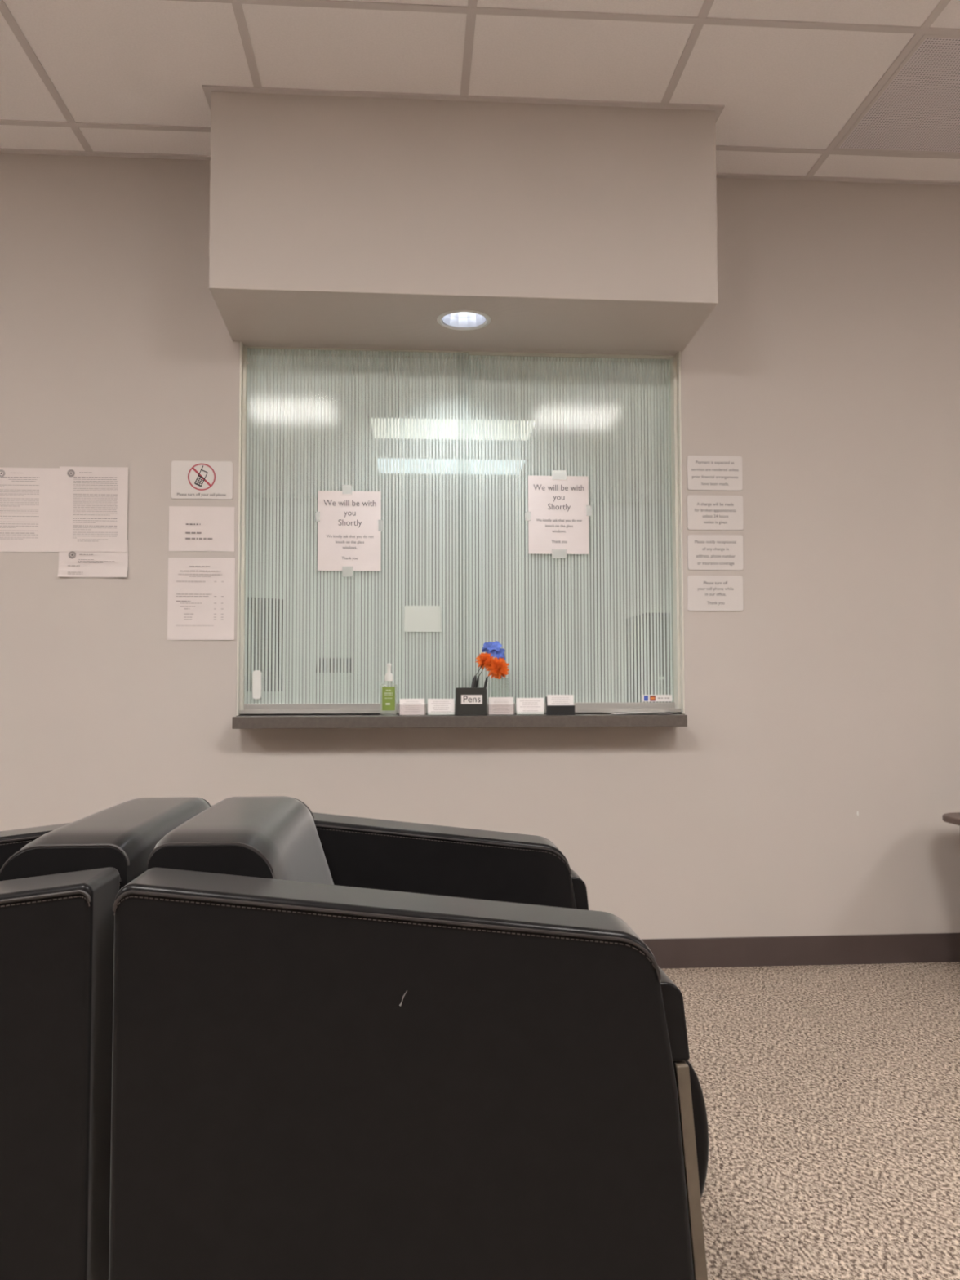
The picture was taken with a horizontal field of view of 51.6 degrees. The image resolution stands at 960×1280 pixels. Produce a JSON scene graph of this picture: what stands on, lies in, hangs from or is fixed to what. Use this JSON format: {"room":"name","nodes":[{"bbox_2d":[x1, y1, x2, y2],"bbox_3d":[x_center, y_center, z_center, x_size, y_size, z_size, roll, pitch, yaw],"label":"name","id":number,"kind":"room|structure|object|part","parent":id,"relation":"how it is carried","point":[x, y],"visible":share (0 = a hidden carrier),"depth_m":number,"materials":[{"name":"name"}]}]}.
{"room":"waiting room","nodes":[
{"label":"waiting room","id":0,"kind":"room"},
{"bbox_2d":[246,497,672,703],"bbox_3d":[-0.421,0.029,9.353,7.650,2.706,0.100,0,-3,-4],"label":"wall","id":1,"kind":"structure","parent":0,"point":[249,498],"depth_m":9.34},
{"bbox_2d":[0,153,959,938],"bbox_3d":[-0.009,-0.258,3.389,7.450,2.706,0.130,0,-3,-4],"label":"wall","id":2,"kind":"structure","parent":0,"point":[826,360],"depth_m":3.33,"materials":[{"name":"beige paint"}]},
{"bbox_2d":[0,467,59,551],"bbox_3d":[-1.480,-0.424,3.228,0.216,0.276,0.001,0,-3,-4],"label":"paper notice","id":3,"kind":"object","parent":2,"relation":"attached to","point":[29,496],"visible":1,"depth_m":3.23,"materials":[{"name":"grey paper"}]},
{"bbox_2d":[57,466,128,577],"bbox_3d":[-1.261,-0.385,3.237,0.222,0.362,0.010,0,-3,-4],"label":"paper notice","id":4,"kind":"object","parent":2,"relation":"attached to","point":[93,542],"visible":1,"depth_m":3.24,"materials":[{"name":"grey paper"}]},
{"bbox_2d":[167,557,235,639],"bbox_3d":[-0.914,-0.135,3.253,0.216,0.270,0.004,0,-3,-4],"label":"paper notice","id":5,"kind":"object","parent":2,"relation":"attached to","point":[202,590],"visible":1,"depth_m":3.25,"materials":[{"name":"grey paper"}]},
{"bbox_2d":[168,506,235,551],"bbox_3d":[-0.915,-0.365,3.264,0.213,0.148,0.002,0,-3,-4],"label":"paper notice","id":6,"kind":"object","parent":2,"relation":"attached to","point":[191,528],"visible":1,"depth_m":3.26,"materials":[{"name":"grey paper"}]},
{"bbox_2d":[170,460,233,499],"bbox_3d":[-0.916,-0.527,3.272,0.200,0.127,0.005,0,-3,-4],"label":"wall sign","id":7,"kind":"object","parent":2,"relation":"attached to","point":[201,480],"visible":1,"depth_m":3.27,"materials":[{"name":"white paper"}]},
{"bbox_2d":[231,713,687,728],"bbox_3d":[-0.053,0.267,3.296,1.491,0.037,0.260,0,-3,-4],"label":"window sill","id":8,"kind":"structure","parent":2,"relation":"attached to","point":[264,722],"depth_m":3.17,"materials":[{"name":"laminate"}]},
{"bbox_2d":[382,662,397,714],"bbox_3d":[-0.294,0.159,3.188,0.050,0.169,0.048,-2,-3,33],"label":"sanitizer bottle","id":9,"kind":"object","parent":8,"relation":"on","point":[388,692],"visible":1,"depth_m":3.17,"materials":[{"name":"green plastic"}]},
{"bbox_2d":[398,698,424,715],"bbox_3d":[-0.218,0.217,3.197,0.086,0.054,0.034,0,-3,-4],"label":"card holder","id":10,"kind":"object","parent":8,"relation":"on","point":[407,706],"visible":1,"depth_m":3.19,"materials":[{"name":"paper"}]},
{"bbox_2d":[426,698,455,715],"bbox_3d":[-0.126,0.217,3.203,0.091,0.054,0.034,0,-3,-4],"label":"card holder","id":11,"kind":"object","parent":8,"relation":"on","point":[436,707],"visible":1,"depth_m":3.20,"materials":[{"name":"white paper"}]},
{"bbox_2d":[455,687,486,715],"bbox_3d":[-0.030,0.200,3.223,0.098,0.090,0.076,0,-3,-4],"label":"box","id":12,"kind":"object","parent":8,"relation":"on","point":[469,701],"visible":0.98,"depth_m":3.19,"materials":[{"name":"grey plastic"}]},
{"bbox_2d":[471,652,493,687],"bbox_3d":[0.002,0.134,3.216,0.089,0.189,0.038,-1,-3,11],"label":"pen","id":13,"kind":"object","parent":12,"relation":"in","point":[484,660],"visible":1,"depth_m":3.21,"materials":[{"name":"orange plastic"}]},
{"bbox_2d":[475,640,505,687],"bbox_3d":[0.027,0.116,3.229,0.113,0.227,0.029,0,-3,1],"label":"pen","id":14,"kind":"object","parent":12,"relation":"in","point":[494,648],"visible":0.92,"depth_m":3.23,"materials":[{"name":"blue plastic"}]},
{"bbox_2d":[483,657,509,688],"bbox_3d":[0.048,0.142,3.210,0.100,0.174,0.050,0,-3,-4],"label":"pen","id":15,"kind":"object","parent":12,"relation":"in","point":[498,668],"visible":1,"depth_m":3.21,"materials":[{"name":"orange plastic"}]},
{"bbox_2d":[487,697,515,715],"bbox_3d":[0.068,0.215,3.217,0.086,0.059,0.034,0,-3,-4],"label":"card holder","id":16,"kind":"object","parent":8,"relation":"on","point":[496,706],"visible":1,"depth_m":3.21,"materials":[{"name":"paper"}]},
{"bbox_2d":[515,697,544,715],"bbox_3d":[0.162,0.216,3.223,0.095,0.056,0.034,0,-3,-4],"label":"card holder","id":17,"kind":"object","parent":8,"relation":"on","point":[523,705],"visible":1,"depth_m":3.22,"materials":[{"name":"white paper"}]},
{"bbox_2d":[546,694,574,715],"bbox_3d":[0.261,0.211,3.230,0.090,0.066,0.034,0,-3,-4],"label":"card holder","id":18,"kind":"object","parent":8,"relation":"on","point":[556,704],"visible":1,"depth_m":3.22,"materials":[{"name":"white paper"}]},
{"bbox_2d":[609,712,671,715],"bbox_3d":[0.537,0.245,3.303,0.194,0.005,0.100,0,-3,-4],"label":"loose papers","id":19,"kind":"object","parent":8,"relation":"on","point":[618,713],"visible":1,"depth_m":3.28,"materials":[{"name":"white paper"}]},
{"bbox_2d":[236,342,684,715],"bbox_3d":[-0.060,-0.369,3.392,1.494,1.242,0.129,0,-3,-4],"label":"window","id":20,"kind":"structure","parent":2,"relation":"in","point":[677,705],"depth_m":3.39,"materials":[{"name":"white"}]},
{"bbox_3d":[-0.742,0.149,3.300,0.030,0.096,0.008,0,-3,-4],"label":"pull handle","id":21,"kind":"part","parent":20,"relation":"part of","materials":[{"name":"white plastic"}]},
{"bbox_2d":[317,490,381,571],"bbox_3d":[-0.441,-0.369,3.348,0.228,0.312,0.002,0,-3,-4],"label":"notice","id":22,"kind":"object","parent":20,"relation":"attached to","point":[349,522],"visible":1,"depth_m":3.35,"materials":[{"name":"white paper"}]},
{"bbox_2d":[326,534,373,548],"bbox_3d":[-0.439,-0.331,3.345,0.159,0.047,0.001,0,-3,-4],"label":"print","id":23,"kind":"object","parent":22,"relation":"attached to","point":[339,535],"depth_m":3.35},
{"bbox_3d":[-0.412,0.227,3.327,0.752,0.029,0.017,0,-3,-4],"label":"rail","id":24,"kind":"part","parent":20,"relation":"part of","materials":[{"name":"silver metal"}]},
{"bbox_2d":[404,605,440,631],"bbox_3d":[-0.194,-0.072,3.352,0.123,0.089,0.001,0,-3,-4],"label":"card","id":25,"kind":"object","parent":20,"relation":"attached to","point":[416,618],"visible":1,"depth_m":3.35,"materials":[{"name":"white paper"}]},
{"bbox_3d":[-0.413,-0.374,3.355,0.752,1.227,0.006,0,-3,-4],"label":"glass pane","id":26,"kind":"part","parent":20,"relation":"part of","materials":[{"name":"clear glass"}]},
{"bbox_2d":[528,475,588,554],"bbox_3d":[0.270,-0.434,3.422,0.231,0.305,0.002,0,-3,-4],"label":"notice","id":27,"kind":"object","parent":20,"relation":"attached to","point":[558,505],"visible":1,"depth_m":3.42,"materials":[{"name":"white paper"}]},
{"bbox_2d":[536,518,579,532],"bbox_3d":[0.273,-0.394,3.420,0.159,0.047,0.001,0,-3,-4],"label":"print","id":28,"kind":"object","parent":27,"relation":"attached to","point":[553,525],"depth_m":3.42},
{"bbox_3d":[0.297,0.229,3.398,0.752,0.029,0.017,0,-3,-4],"label":"rail","id":29,"kind":"part","parent":20,"relation":"part of","materials":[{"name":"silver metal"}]},
{"bbox_2d":[642,694,671,702],"bbox_3d":[0.610,0.200,3.417,0.103,0.024,0.001,0,-3,-4],"label":"decal","id":30,"kind":"object","parent":20,"relation":"attached to","point":[646,698],"visible":1,"depth_m":3.42,"materials":[{"name":"white"}]},
{"bbox_2d":[208,91,717,351],"bbox_3d":[-0.050,-1.312,3.175,1.523,0.620,0.392,0,-3,-4],"label":"soffit","id":31,"kind":"object","parent":2,"relation":"attached to","point":[334,220],"depth_m":2.99,"materials":[{"name":"beige paint"}]},
{"bbox_2d":[436,309,491,330],"bbox_3d":[-0.051,-1.076,3.144,0.172,0.134,0.172,0,-3,-4],"label":"recessed light","id":32,"kind":"object","parent":31,"relation":"in","point":[464,320],"visible":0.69,"depth_m":3.19,"materials":[{"name":"white glass"}]},
{"bbox_2d":[686,455,742,490],"bbox_3d":[0.803,-0.571,3.393,0.192,0.119,0.004,0,-3,-4],"label":"wall sign","id":33,"kind":"object","parent":2,"relation":"attached to","point":[704,473],"visible":1,"depth_m":3.39,"materials":[{"name":"white paper"}]},
{"bbox_2d":[686,494,743,530],"bbox_3d":[0.803,-0.434,3.386,0.195,0.119,0.004,0,-3,-4],"label":"wall sign","id":34,"kind":"object","parent":2,"relation":"attached to","point":[704,512],"visible":1,"depth_m":3.38,"materials":[{"name":"white paper"}]},
{"bbox_2d":[687,575,743,611],"bbox_3d":[0.800,-0.159,3.373,0.192,0.121,0.004,0,-3,-4],"label":"wall sign","id":35,"kind":"object","parent":2,"relation":"attached to","point":[704,593],"visible":1,"depth_m":3.37,"materials":[{"name":"white paper"}]},
{"bbox_2d":[687,534,743,570],"bbox_3d":[0.802,-0.298,3.380,0.193,0.121,0.004,0,-3,-4],"label":"wall sign","id":36,"kind":"object","parent":2,"relation":"attached to","point":[704,552],"visible":1,"depth_m":3.38,"materials":[{"name":"white paper"}]},
{"bbox_2d":[640,933,959,968],"bbox_3d":[-0.001,1.042,3.260,7.450,0.096,0.004,0,-3,-4],"label":"baseboard","id":37,"kind":"structure","parent":2,"relation":"attached to","point":[803,950],"depth_m":3.33,"materials":[{"name":"plastic"}]},
{"bbox_2d":[0,0,959,502],"bbox_3d":[0.024,-1.656,2.942,7.650,0.055,13.100,0,-3,-4],"label":"ceiling","id":38,"kind":"structure","parent":0,"point":[784,82],"depth_m":2.83,"materials":[{"name":"tile"}]},
{"bbox_2d":[374,457,528,475],"bbox_3d":[-0.238,-1.390,7.959,1.200,0.006,0.580,0,-3,-4],"label":"recessed light","id":39,"kind":"object","parent":38,"relation":"in","point":[375,457],"visible":0.26,"depth_m":7.94,"materials":[{"name":"silver metal"}]},
{"bbox_2d":[368,416,537,441],"bbox_3d":[-0.189,-1.445,6.811,1.140,0.006,0.580,0,-3,-4],"label":"recessed light","id":40,"kind":"object","parent":38,"relation":"in","point":[368,416],"visible":0.26,"depth_m":6.77,"materials":[{"name":"silver metal"}]},
{"bbox_2d":[833,34,959,155],"bbox_3d":[1.478,-1.632,3.006,0.584,0.003,0.584,0,-3,-4],"label":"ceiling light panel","id":41,"kind":"object","parent":38,"relation":"in","point":[917,110],"visible":1,"depth_m":3.05,"materials":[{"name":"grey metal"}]},
{"bbox_2d":[661,961,959,1279],"bbox_3d":[0.030,1.094,2.810,7.650,0.050,13.100,0,-3,-4],"label":"floor","id":42,"kind":"structure","parent":0,"point":[831,1093],"depth_m":2.15,"materials":[{"name":"carpet"}]},
{"bbox_2d":[0,796,213,1279],"bbox_3d":[-0.860,0.641,1.538,0.770,0.739,0.811,0,-3,-4],"label":"armchair","id":43,"kind":"object","parent":42,"relation":"on","point":[60,884],"visible":0.7,"depth_m":1.17,"materials":[{"name":"black leather"}]},
{"bbox_3d":[-0.819,0.605,1.200,0.709,0.627,0.122,0,-3,-4],"label":"armrest","id":44,"kind":"part","parent":43,"relation":"part of","materials":[{"name":"black leather"}]},
{"bbox_3d":[-0.605,0.492,1.563,0.258,0.441,0.556,0,-3,-4],"label":"backrest","id":45,"kind":"part","parent":43,"relation":"part of","materials":[{"name":"black leather"}]},
{"bbox_3d":[-0.866,0.638,1.881,0.709,0.627,0.122,0,-3,-4],"label":"armrest","id":46,"kind":"part","parent":43,"relation":"part of","materials":[{"name":"black leather"}]},
{"bbox_2d":[108,795,708,1279],"bbox_3d":[-0.085,0.641,1.592,0.758,0.739,0.811,0,-3,-4],"label":"armchair","id":47,"kind":"object","parent":42,"relation":"on","point":[344,1047],"visible":1,"depth_m":1.20,"materials":[{"name":"black leather"}]},
{"bbox_3d":[-0.340,0.493,1.581,0.242,0.441,0.556,0,-3,-4],"label":"backrest","id":48,"kind":"part","parent":47,"relation":"part of","materials":[{"name":"black leather"}]},
{"bbox_3d":[-0.133,0.639,1.932,0.709,0.625,0.122,0,-3,-4],"label":"armrest","id":49,"kind":"part","parent":47,"relation":"part of","materials":[{"name":"black leather"}]},
{"bbox_3d":[0.265,0.761,1.267,0.053,0.468,0.114,0,-3,-4],"label":"leg","id":50,"kind":"part","parent":47,"relation":"part of","materials":[{"name":"brown wood"}]},
{"bbox_2d":[684,1059,708,1199],"bbox_3d":[0.015,0.691,1.596,0.558,0.240,0.556,0,-3,-4],"label":"seat cushion","id":51,"kind":"object","parent":47,"relation":"on","point":[700,1114],"depth_m":1.34,"materials":[{"name":"black leather"}]},
{"bbox_2d":[942,812,959,826],"bbox_3d":[1.814,0.818,3.038,0.600,0.517,0.520,0,-3,-4],"label":"end table","id":52,"kind":"object","parent":42,"relation":"on","point":[953,818],"visible":1,"depth_m":3.19,"materials":[{"name":"brown wood"}]},
{"bbox_3d":[-0.111,0.715,3.767,3.500,0.800,0.710,0,-3,-4],"label":"office desk","id":53,"kind":"object","parent":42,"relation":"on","visible":0},
{"bbox_2d":[246,596,283,691],"bbox_3d":[-0.904,0.074,3.728,0.400,0.480,0.190,2,-4,-42],"label":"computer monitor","id":54,"kind":"object","parent":53,"relation":"on","point":[247,597],"visible":0.06,"depth_m":3.81,"materials":[{"name":"black plastic"}]},
{"bbox_2d":[308,657,382,703],"bbox_3d":[-0.507,0.191,3.765,0.260,0.248,0.330,0,-3,-4],"label":"printer","id":55,"kind":"object","parent":53,"relation":"on","point":[319,658],"visible":0.23,"depth_m":3.60,"materials":[{"name":"grey plastic"}]},
{"bbox_2d":[315,657,351,672],"bbox_3d":[-0.557,0.099,3.801,0.136,0.060,0.060,0,-3,-4],"label":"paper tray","id":56,"kind":"object","parent":55,"relation":"on","point":[319,658],"depth_m":3.79,"materials":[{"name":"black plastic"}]},
{"bbox_2d":[626,613,670,702],"bbox_3d":[0.670,0.113,3.981,0.100,0.419,0.350,0,-3,-4],"label":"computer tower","id":57,"kind":"object","parent":53,"relation":"on","point":[646,613],"visible":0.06,"depth_m":3.81,"materials":[{"name":"black plastic"}]}
]}

